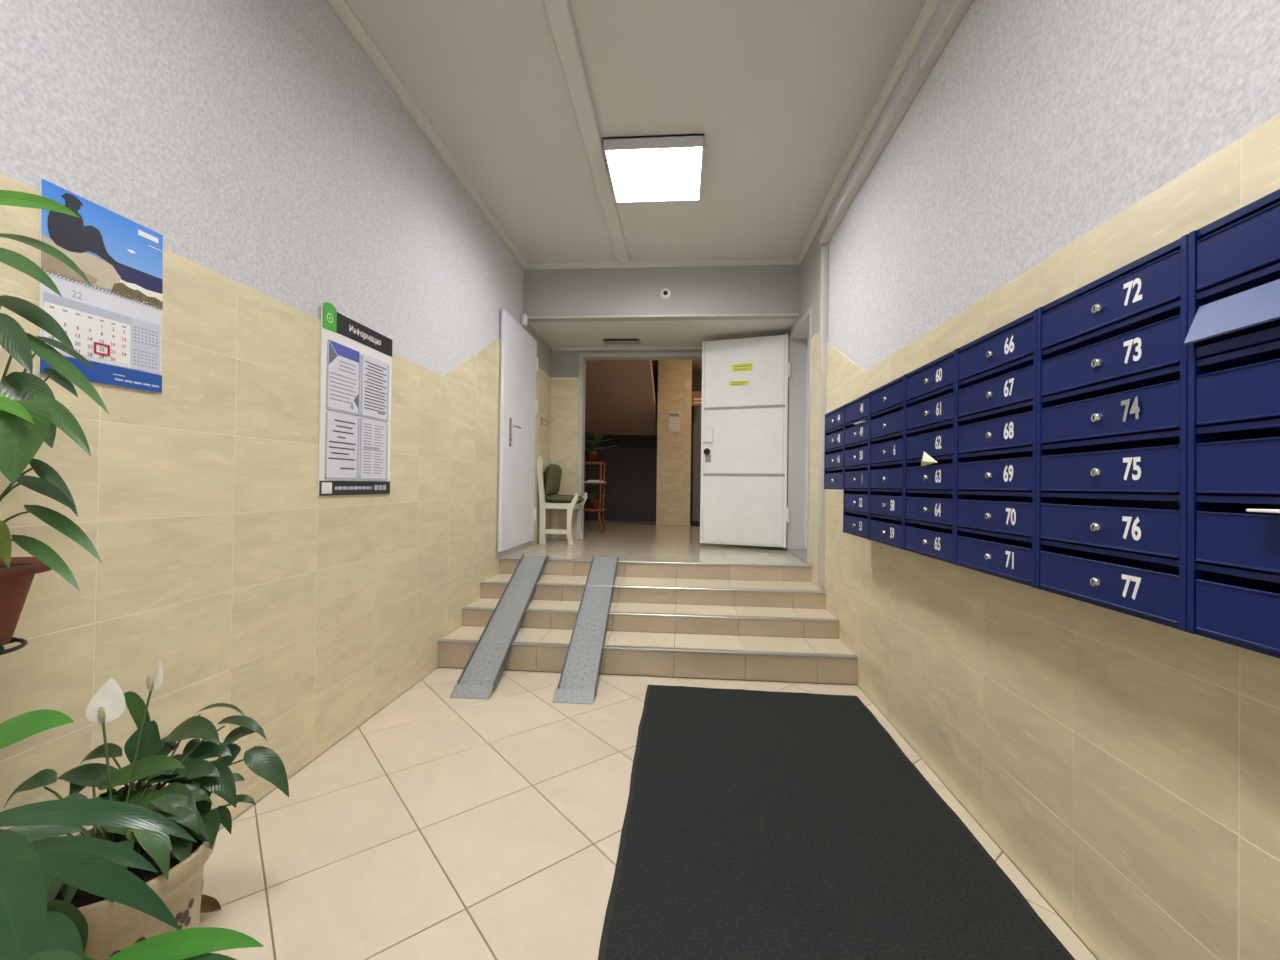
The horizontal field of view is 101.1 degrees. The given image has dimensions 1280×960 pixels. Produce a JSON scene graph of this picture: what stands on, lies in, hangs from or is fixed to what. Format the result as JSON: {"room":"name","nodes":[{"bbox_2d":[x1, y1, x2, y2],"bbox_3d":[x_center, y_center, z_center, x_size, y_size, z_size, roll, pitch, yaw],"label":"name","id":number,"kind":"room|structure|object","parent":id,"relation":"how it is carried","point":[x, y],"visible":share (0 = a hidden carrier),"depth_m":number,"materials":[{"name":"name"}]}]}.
{"room":"apartment building lobby","nodes":[
{"label":"apartment building lobby","id":0,"kind":"room"},
{"bbox_2d":[0,0,550,835],"bbox_3d":[-1.374,-0.404,2.396,0.150,3.305,7.150,1,-1,5],"label":"wall","id":1,"kind":"structure","parent":0,"point":[281,176],"depth_m":1.81,"materials":[{"name":"tile"}]},
{"bbox_2d":[0,637,27,654],"bbox_3d":[-1.290,0.456,0.962,0.266,0.340,0.158,1,-1,5],"label":"bracket","id":2,"kind":"object","parent":1,"relation":"attached to","point":[24,642],"visible":0.9,"depth_m":0.99,"materials":[{"name":"black metal"}]},
{"bbox_2d":[0,190,108,645],"bbox_3d":[-1.154,-0.126,0.942,0.408,0.868,0.271,0,-1,33],"label":"potted houseplant","id":3,"kind":"object","parent":2,"relation":"on","point":[31,415],"visible":1,"depth_m":0.96,"materials":[{"name":"plant"}]},
{"bbox_2d":[39,178,162,392],"bbox_3d":[-1.373,-0.473,1.360,0.010,0.450,0.285,1,0,5],"label":"wall calendar","id":4,"kind":"object","parent":1,"relation":"attached to","point":[115,322],"visible":0.97,"depth_m":1.35,"materials":[{"name":"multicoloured paper"}]},
{"bbox_2d":[41,179,162,308],"bbox_3d":[-1.373,-0.593,1.360,0.002,0.213,0.288,1,-1,5],"label":"picture","id":5,"kind":"object","parent":4,"relation":"on","point":[121,258],"depth_m":1.35,"materials":[{"name":"multicoloured"}]},
{"bbox_2d":[113,374,158,387],"bbox_3d":[-1.370,-0.270,1.434,0.001,0.016,0.121,1,0,5],"label":"print","id":6,"kind":"object","parent":4,"relation":"attached to","point":[122,380],"depth_m":1.43,"materials":[{"name":"white"}]},
{"bbox_2d":[134,326,157,368],"bbox_3d":[-1.367,-0.365,1.457,0.001,0.104,0.064,1,0,5],"label":"print","id":7,"kind":"object","parent":4,"relation":"attached to","point":[145,337],"depth_m":1.46,"materials":[{"name":"grey paper"}]},
{"bbox_2d":[318,302,392,495],"bbox_3d":[-1.291,-0.336,2.424,0.010,0.807,0.522,1,-1,5],"label":"notice board","id":8,"kind":"object","parent":1,"relation":"attached to","point":[356,359],"visible":1,"depth_m":2.37,"materials":[{"name":"white"}]},
{"bbox_2d":[335,485,385,489],"bbox_3d":[-1.291,0.036,2.450,0.001,0.024,0.390,1,-1,5],"label":"print","id":9,"kind":"object","parent":8,"relation":"attached to","point":[337,487],"depth_m":2.43},
{"bbox_2d":[327,0,526,269],"bbox_3d":[-1.303,-2.018,1.880,0.045,0.045,6.100,1,-1,5],"label":"trim","id":10,"kind":"structure","parent":1,"relation":"attached to","point":[342,9],"depth_m":2.85,"materials":[{"name":"white paint"}]},
{"bbox_2d":[497,309,538,559],"bbox_3d":[-1.058,-0.365,4.753,0.102,2.030,1.000,1,-1,5],"label":"door","id":11,"kind":"structure","parent":1,"relation":"in","point":[518,404],"depth_m":4.60,"materials":[{"name":"grey metal"}]},
{"bbox_2d":[521,314,527,327],"bbox_3d":[-1.065,-1.465,4.845,0.050,0.120,0.060,1,-1,5],"label":"sensor","id":12,"kind":"object","parent":1,"relation":"attached to","point":[524,318],"visible":1,"depth_m":4.82,"materials":[{"name":"white plastic"}]},
{"bbox_2d":[541,417,553,425],"bbox_3d":[-0.975,-0.617,5.552,0.137,0.100,0.040,1,-1,5],"label":"coat hook","id":13,"kind":"object","parent":1,"relation":"attached to","point":[541,417],"visible":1,"depth_m":5.55,"materials":[{"name":"silver metal"}]},
{"bbox_2d":[525,257,799,269],"bbox_3d":[0.176,-1.972,4.799,2.518,0.045,0.045,1,-1,5],"label":"trim","id":14,"kind":"structure","parent":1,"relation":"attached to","point":[788,260],"depth_m":4.79,"materials":[{"name":"white paint"}]},
{"bbox_2d":[528,313,798,318],"bbox_3d":[0.172,-1.499,4.818,2.518,0.016,0.026,1,-1,5],"label":"trim","id":15,"kind":"structure","parent":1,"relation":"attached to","point":[777,314],"depth_m":4.80,"materials":[{"name":"white"}]},
{"bbox_2d":[584,427,587,520],"bbox_3d":[-1.070,-0.661,7.661,0.130,2.676,3.110,1,-1,5],"label":"wall","id":16,"kind":"structure","parent":0,"point":[586,443],"depth_m":8.91,"materials":[{"name":"grey tile"}]},
{"bbox_2d":[585,360,656,434],"bbox_3d":[-0.393,-1.335,7.745,1.190,1.110,2.650,1,-1,5],"label":"stair underside","id":17,"kind":"structure","parent":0,"point":[620,394],"depth_m":7.82,"materials":[{"name":"beige paint"}]},
{"bbox_2d":[549,350,701,538],"bbox_3d":[0.546,-0.506,5.897,3.718,2.976,0.148,1,-1,5],"label":"wall","id":18,"kind":"structure","parent":0,"point":[564,364],"depth_m":5.93,"materials":[{"name":"grey paint"}]},
{"bbox_2d":[551,346,701,350],"bbox_3d":[0.254,-1.467,5.846,2.518,0.035,0.035,1,-1,5],"label":"trim","id":19,"kind":"structure","parent":18,"relation":"attached to","point":[582,347],"depth_m":5.88,"materials":[{"name":"white paint"}]},
{"bbox_2d":[577,352,701,538],"bbox_3d":[0.219,-0.370,5.919,1.825,2.096,0.172,1,-1,5],"label":"trim","id":20,"kind":"structure","parent":18,"relation":"attached to","point":[583,357],"depth_m":5.91,"materials":[{"name":"grey"}]},
{"bbox_2d":[345,0,924,262],"bbox_3d":[-0.064,-2.075,1.782,2.918,0.100,6.300,1,-1,5],"label":"ceiling","id":21,"kind":"structure","parent":0,"point":[780,93],"depth_m":2.78,"materials":[{"name":"white paint"}]},
{"bbox_2d":[543,0,629,265],"bbox_3d":[-0.383,-2.012,1.827,0.105,0.034,6.040,1,-1,5],"label":"duct","id":22,"kind":"object","parent":21,"relation":"attached to","point":[559,13],"visible":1,"depth_m":2.81,"materials":[{"name":"white paint"}]},
{"bbox_2d":[603,133,703,202],"bbox_3d":[0.101,-1.972,3.368,0.590,0.072,0.590,1,-1,5],"label":"lamp","id":23,"kind":"object","parent":21,"relation":"attached to","point":[655,168],"visible":1,"depth_m":3.33,"materials":[{"name":"white plastic"}]},
{"bbox_2d":[587,371,701,521],"bbox_3d":[0.955,-0.622,9.027,3.950,2.676,0.165,1,-1,5],"label":"wall","id":24,"kind":"structure","parent":0,"point":[631,467],"depth_m":9.04,"materials":[{"name":"grey paint"}]},
{"bbox_2d":[690,405,700,521],"bbox_3d":[1.356,-0.288,8.889,1.000,2.016,0.070,1,-1,5],"label":"door","id":25,"kind":"structure","parent":24,"relation":"in","point":[695,410],"depth_m":8.89,"materials":[{"name":"grey metal"}]},
{"bbox_2d":[199,667,1097,959],"bbox_3d":[-0.175,1.226,0.904,2.718,0.150,4.600,1,-1,5],"label":"floor","id":26,"kind":"structure","parent":0,"point":[440,827],"depth_m":1.72,"materials":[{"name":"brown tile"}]},
{"bbox_2d":[0,709,263,959],"bbox_3d":[-0.813,0.748,0.751,0.681,0.786,0.360,1,-1,11],"label":"rubber plant","id":27,"kind":"object","parent":26,"relation":"on","point":[31,850],"visible":1,"depth_m":0.76,"materials":[{"name":"green plant"}]},
{"bbox_2d":[75,826,215,959],"bbox_3d":[-1.087,0.958,1.088,0.326,0.366,0.326,1,-1,5],"label":"pot","id":28,"kind":"object","parent":26,"relation":"on","point":[113,927],"depth_m":1.04,"materials":[{"name":"brown"}]},
{"bbox_2d":[3,661,288,959],"bbox_3d":[-1.131,0.784,1.152,0.447,0.714,0.443,1,-1,5],"label":"peace lily","id":29,"kind":"object","parent":26,"relation":"on","point":[113,927],"visible":0.61,"depth_m":1.16,"materials":[{"name":"plant"}]},
{"bbox_2d":[200,894,220,912],"bbox_3d":[-1.168,1.120,1.380,0.121,0.040,0.051,1,-1,5],"label":"dry leaf","id":30,"kind":"object","parent":26,"relation":"on","point":[208,903],"visible":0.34,"depth_m":1.39,"materials":[{"name":"brown plant"}]},
{"bbox_2d":[438,558,857,684],"bbox_3d":[0.053,0.966,3.722,2.518,0.627,1.151,1,-1,5],"label":"steps","id":31,"kind":"structure","parent":26,"relation":"on","point":[728,621],"depth_m":3.49,"materials":[{"name":"brown tile"}]},
{"bbox_2d":[450,554,549,699],"bbox_3d":[-0.878,0.884,3.603,0.221,0.564,1.634,1,-1,1],"label":"ramp","id":32,"kind":"object","parent":31,"relation":"on","point":[481,674],"visible":1,"depth_m":3.30,"materials":[{"name":"metal"}]},
{"bbox_2d":[552,555,618,704],"bbox_3d":[-0.309,0.891,3.557,0.220,0.564,1.628,1,-1,3],"label":"ramp","id":33,"kind":"object","parent":31,"relation":"on","point":[578,682],"visible":1,"depth_m":3.24,"materials":[{"name":"metal"}]},
{"bbox_2d":[598,684,1075,959],"bbox_3d":[0.515,1.164,1.688,1.166,0.006,2.570,1,-1,5],"label":"floor mat","id":34,"kind":"object","parent":26,"relation":"on","point":[758,825],"visible":1,"depth_m":1.64,"materials":[{"name":"grey"}]},
{"bbox_2d":[503,520,808,564],"bbox_3d":[0.638,0.816,6.798,4.190,0.250,5.130,1,-1,5],"label":"floor","id":35,"kind":"structure","parent":0,"point":[585,548],"depth_m":5.18,"materials":[{"name":"brown tile"}]},
{"bbox_2d":[537,456,587,544],"bbox_3d":[-0.829,0.212,5.682,0.432,0.900,0.564,1,-1,5],"label":"cushioned chair","id":36,"kind":"object","parent":35,"relation":"on","point":[549,486],"visible":1,"depth_m":5.43,"materials":[{"name":"beige paint"}]},
{"bbox_2d":[544,464,561,495],"bbox_3d":[-0.945,0.000,5.693,0.122,0.338,0.470,1,-1,5],"label":"cushion","id":37,"kind":"object","parent":36,"relation":"on","point":[552,478],"depth_m":5.52,"materials":[{"name":"green fabric"}]},
{"bbox_2d":[545,494,584,503],"bbox_3d":[-0.813,0.207,5.681,0.370,0.097,0.470,1,-1,5],"label":"seat cushion","id":38,"kind":"object","parent":36,"relation":"on","point":[550,498],"depth_m":5.49,"materials":[{"name":"green fabric"}]},
{"bbox_2d":[584,462,606,532],"bbox_3d":[-0.632,0.225,6.820,0.377,0.905,0.340,1,-1,5],"label":"rack","id":39,"kind":"object","parent":35,"relation":"on","point":[599,509],"visible":0.53,"depth_m":6.66,"materials":[{"name":"orange wood"}]},
{"bbox_2d":[584,480,605,482],"bbox_3d":[-0.575,0.017,6.747,0.260,0.030,0.200,1,-1,5],"label":"paper tray","id":40,"kind":"object","parent":39,"relation":"on","point":[595,481],"visible":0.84,"depth_m":6.68,"materials":[{"name":"white"}]},
{"bbox_2d":[584,482,605,483],"bbox_3d":[-0.629,0.044,6.822,0.340,0.022,0.340,1,-1,5],"label":"shelf","id":41,"kind":"object","parent":39,"relation":"attached to","point":[584,482],"depth_m":6.65,"materials":[{"name":"white wood"}]},
{"bbox_2d":[584,508,605,510],"bbox_3d":[-0.634,0.384,6.818,0.340,0.022,0.340,1,-1,5],"label":"shelf","id":42,"kind":"object","parent":39,"relation":"attached to","point":[585,509],"depth_m":6.65,"materials":[{"name":"orange wood"}]},
{"bbox_2d":[584,462,606,464],"bbox_3d":[-0.626,-0.216,6.824,0.340,0.022,0.340,1,-1,5],"label":"shelf","id":43,"kind":"object","parent":39,"relation":"attached to","point":[586,463],"depth_m":6.66,"materials":[{"name":"orange wood"}]},
{"bbox_2d":[588,488,606,508],"bbox_3d":[-0.581,0.240,6.735,0.286,0.262,0.406,1,-1,-13],"label":"potted fern","id":44,"kind":"object","parent":39,"relation":"on","point":[594,503],"visible":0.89,"depth_m":6.68,"materials":[{"name":"green plant"}]},
{"bbox_2d":[590,500,598,508],"bbox_3d":[-0.571,0.318,6.724,0.126,0.108,0.126,1,-1,5],"label":"pot","id":45,"kind":"object","parent":44,"relation":"attached to","point":[594,503],"depth_m":6.68,"materials":[{"name":"ceramic"}]},
{"bbox_2d":[585,433,618,461],"bbox_3d":[-0.647,-0.425,6.874,0.639,0.393,0.724,0,-1,37],"label":"potted fern","id":46,"kind":"object","parent":39,"relation":"on","point":[591,456],"visible":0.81,"depth_m":6.78,"materials":[{"name":"green plant"}]},
{"bbox_2d":[586,452,597,461],"bbox_3d":[-0.625,-0.296,6.825,0.158,0.135,0.158,1,-1,5],"label":"pot","id":47,"kind":"object","parent":46,"relation":"attached to","point":[591,456],"depth_m":6.77,"materials":[{"name":"ceramic"}]},
{"bbox_2d":[523,264,799,321],"bbox_3d":[0.180,-1.754,4.879,2.530,0.519,0.120,1,-1,5],"label":"beam","id":48,"kind":"structure","parent":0,"point":[744,289],"depth_m":4.82,"materials":[{"name":"grey paint"}]},
{"bbox_2d":[660,288,670,298],"bbox_3d":[0.232,-1.700,4.793,0.100,0.100,0.042,1,-1,5],"label":"dome camera","id":49,"kind":"object","parent":48,"relation":"attached to","point":[665,293],"visible":1,"depth_m":4.79,"materials":[{"name":"white plastic"}]},
{"bbox_2d":[528,319,796,346],"bbox_3d":[0.219,-1.549,5.401,2.530,0.120,0.930,1,-1,5],"label":"ceiling","id":50,"kind":"structure","parent":0,"point":[675,332],"depth_m":5.27,"materials":[{"name":"white paint"}]},
{"bbox_2d":[603,339,639,343],"bbox_3d":[-0.195,-1.479,5.620,0.390,0.028,0.136,1,-1,5],"label":"ceiling vent","id":51,"kind":"object","parent":50,"relation":"in","point":[606,341],"visible":1,"depth_m":5.57,"materials":[{"name":"grey metal"}]},
{"bbox_2d":[656,360,691,525],"bbox_3d":[0.543,-0.584,8.340,0.520,2.576,0.500,1,-1,5],"label":"wall column","id":52,"kind":"structure","parent":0,"point":[674,376],"depth_m":8.09,"materials":[{"name":"beige tile"}]},
{"bbox_2d":[668,412,679,431],"bbox_3d":[0.527,-0.895,8.086,0.180,0.310,0.006,1,-1,5],"label":"notice","id":53,"kind":"object","parent":52,"relation":"attached to","point":[674,417],"visible":1,"depth_m":8.09,"materials":[{"name":"white paper"}]},
{"bbox_2d":[692,391,701,405],"bbox_3d":[0.964,-1.310,8.469,0.260,0.230,0.014,1,-1,5],"label":"sign","id":54,"kind":"object","parent":52,"relation":"attached to","point":[696,395],"visible":0.49,"depth_m":8.47,"materials":[{"name":"brown"}]},
{"bbox_2d":[652,360,701,370],"bbox_3d":[0.853,-1.925,7.546,3.950,0.100,3.160,1,-1,5],"label":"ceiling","id":55,"kind":"structure","parent":0,"point":[696,364],"depth_m":8.58,"materials":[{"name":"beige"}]},
{"bbox_2d":[782,0,1279,959],"bbox_3d":[1.310,-0.370,2.182,0.200,3.305,7.150,1,-1,5],"label":"wall","id":56,"kind":"structure","parent":0,"point":[1127,766],"depth_m":1.42,"materials":[{"name":"tile"}]},
{"bbox_2d":[787,307,811,563],"bbox_3d":[1.508,-0.352,4.689,0.206,2.092,0.872,1,-1,5],"label":"door","id":57,"kind":"structure","parent":56,"relation":"in","point":[799,383],"depth_m":5.09,"materials":[{"name":"metal"}]},
{"bbox_2d":[700,334,790,547],"bbox_3d":[1.035,-0.383,5.224,0.876,2.060,0.102,1,-1,20],"label":"door","id":58,"kind":"structure","parent":57,"relation":"attached to","point":[744,402],"depth_m":5.22,"materials":[{"name":"grey metal"}]},
{"bbox_2d":[817,246,828,586],"bbox_3d":[1.324,-0.460,3.812,0.043,2.455,0.060,1,-1,5],"label":"duct","id":59,"kind":"object","parent":56,"relation":"attached to","point":[825,249],"visible":0.98,"depth_m":3.79,"materials":[{"name":"grey"}]},
{"bbox_2d":[824,405,843,489],"bbox_3d":[1.204,-0.179,3.092,0.150,0.469,0.393,1,-1,5],"label":"mailbox","id":60,"kind":"object","parent":56,"relation":"attached to","point":[834,420],"visible":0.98,"depth_m":3.10,"materials":[{"name":"blue metal"}]},
{"bbox_2d":[843,392,869,538],"bbox_3d":[1.171,-0.066,2.696,0.150,0.703,0.393,1,-1,5],"label":"mailbox","id":61,"kind":"object","parent":56,"relation":"attached to","point":[856,437],"visible":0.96,"depth_m":2.70,"materials":[{"name":"blue metal"}]},
{"bbox_2d":[796,0,941,263],"bbox_3d":[1.174,-1.987,1.682,0.045,0.045,6.100,1,-1,5],"label":"trim","id":62,"kind":"structure","parent":56,"relation":"attached to","point":[929,7],"depth_m":2.78,"materials":[{"name":"white"}]},
{"bbox_2d":[868,375,904,549],"bbox_3d":[1.140,-0.070,2.302,0.150,0.703,0.393,1,-1,5],"label":"mailbox","id":63,"kind":"object","parent":56,"relation":"attached to","point":[887,402],"visible":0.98,"depth_m":2.30,"materials":[{"name":"blue metal"}]},
{"bbox_2d":[819,0,972,243],"bbox_3d":[1.135,-1.778,1.292,0.058,0.058,5.120,1,-1,5],"label":"duct","id":64,"kind":"object","parent":56,"relation":"attached to","point":[955,10],"visible":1,"depth_m":2.43,"materials":[{"name":"grey"}]},
{"bbox_2d":[903,349,955,563],"bbox_3d":[1.108,-0.073,1.908,0.150,0.703,0.393,1,-1,5],"label":"mailbox","id":65,"kind":"object","parent":56,"relation":"attached to","point":[930,389],"visible":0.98,"depth_m":1.90,"materials":[{"name":"blue metal"}]},
{"bbox_2d":[921,452,936,465],"bbox_3d":[1.031,-0.079,1.889,0.020,0.056,0.114,1,-1,5],"label":"leaflet","id":66,"kind":"object","parent":65,"relation":"hanging from","point":[926,459],"visible":1,"depth_m":1.90,"materials":[{"name":"beige paper"}]},
{"bbox_2d":[954,309,1037,587],"bbox_3d":[1.077,-0.077,1.514,0.150,0.703,0.393,1,-1,5],"label":"mailbox","id":67,"kind":"object","parent":56,"relation":"attached to","point":[996,406],"visible":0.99,"depth_m":1.50,"materials":[{"name":"blue metal"}]},
{"bbox_2d":[1036,234,1188,631],"bbox_3d":[1.045,-0.082,1.120,0.150,0.703,0.393,1,-1,5],"label":"mailbox","id":68,"kind":"object","parent":56,"relation":"attached to","point":[1112,478],"visible":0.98,"depth_m":1.09,"materials":[{"name":"blue metal"}]},
{"bbox_2d":[1184,189,1279,658],"bbox_3d":[1.009,-0.086,0.726,0.160,0.703,0.393,1,-1,5],"label":"mailbox","id":69,"kind":"object","parent":56,"relation":"attached to","point":[1232,340],"visible":1,"depth_m":0.86,"materials":[{"name":"blue metal"}]},
{"bbox_2d":[1246,509,1279,512],"bbox_3d":[0.956,0.046,0.726,0.085,0.004,0.140,1,-1,5],"label":"letter","id":70,"kind":"object","parent":69,"relation":"in","point":[1247,510],"visible":1,"depth_m":0.78,"materials":[{"name":"white paper"}]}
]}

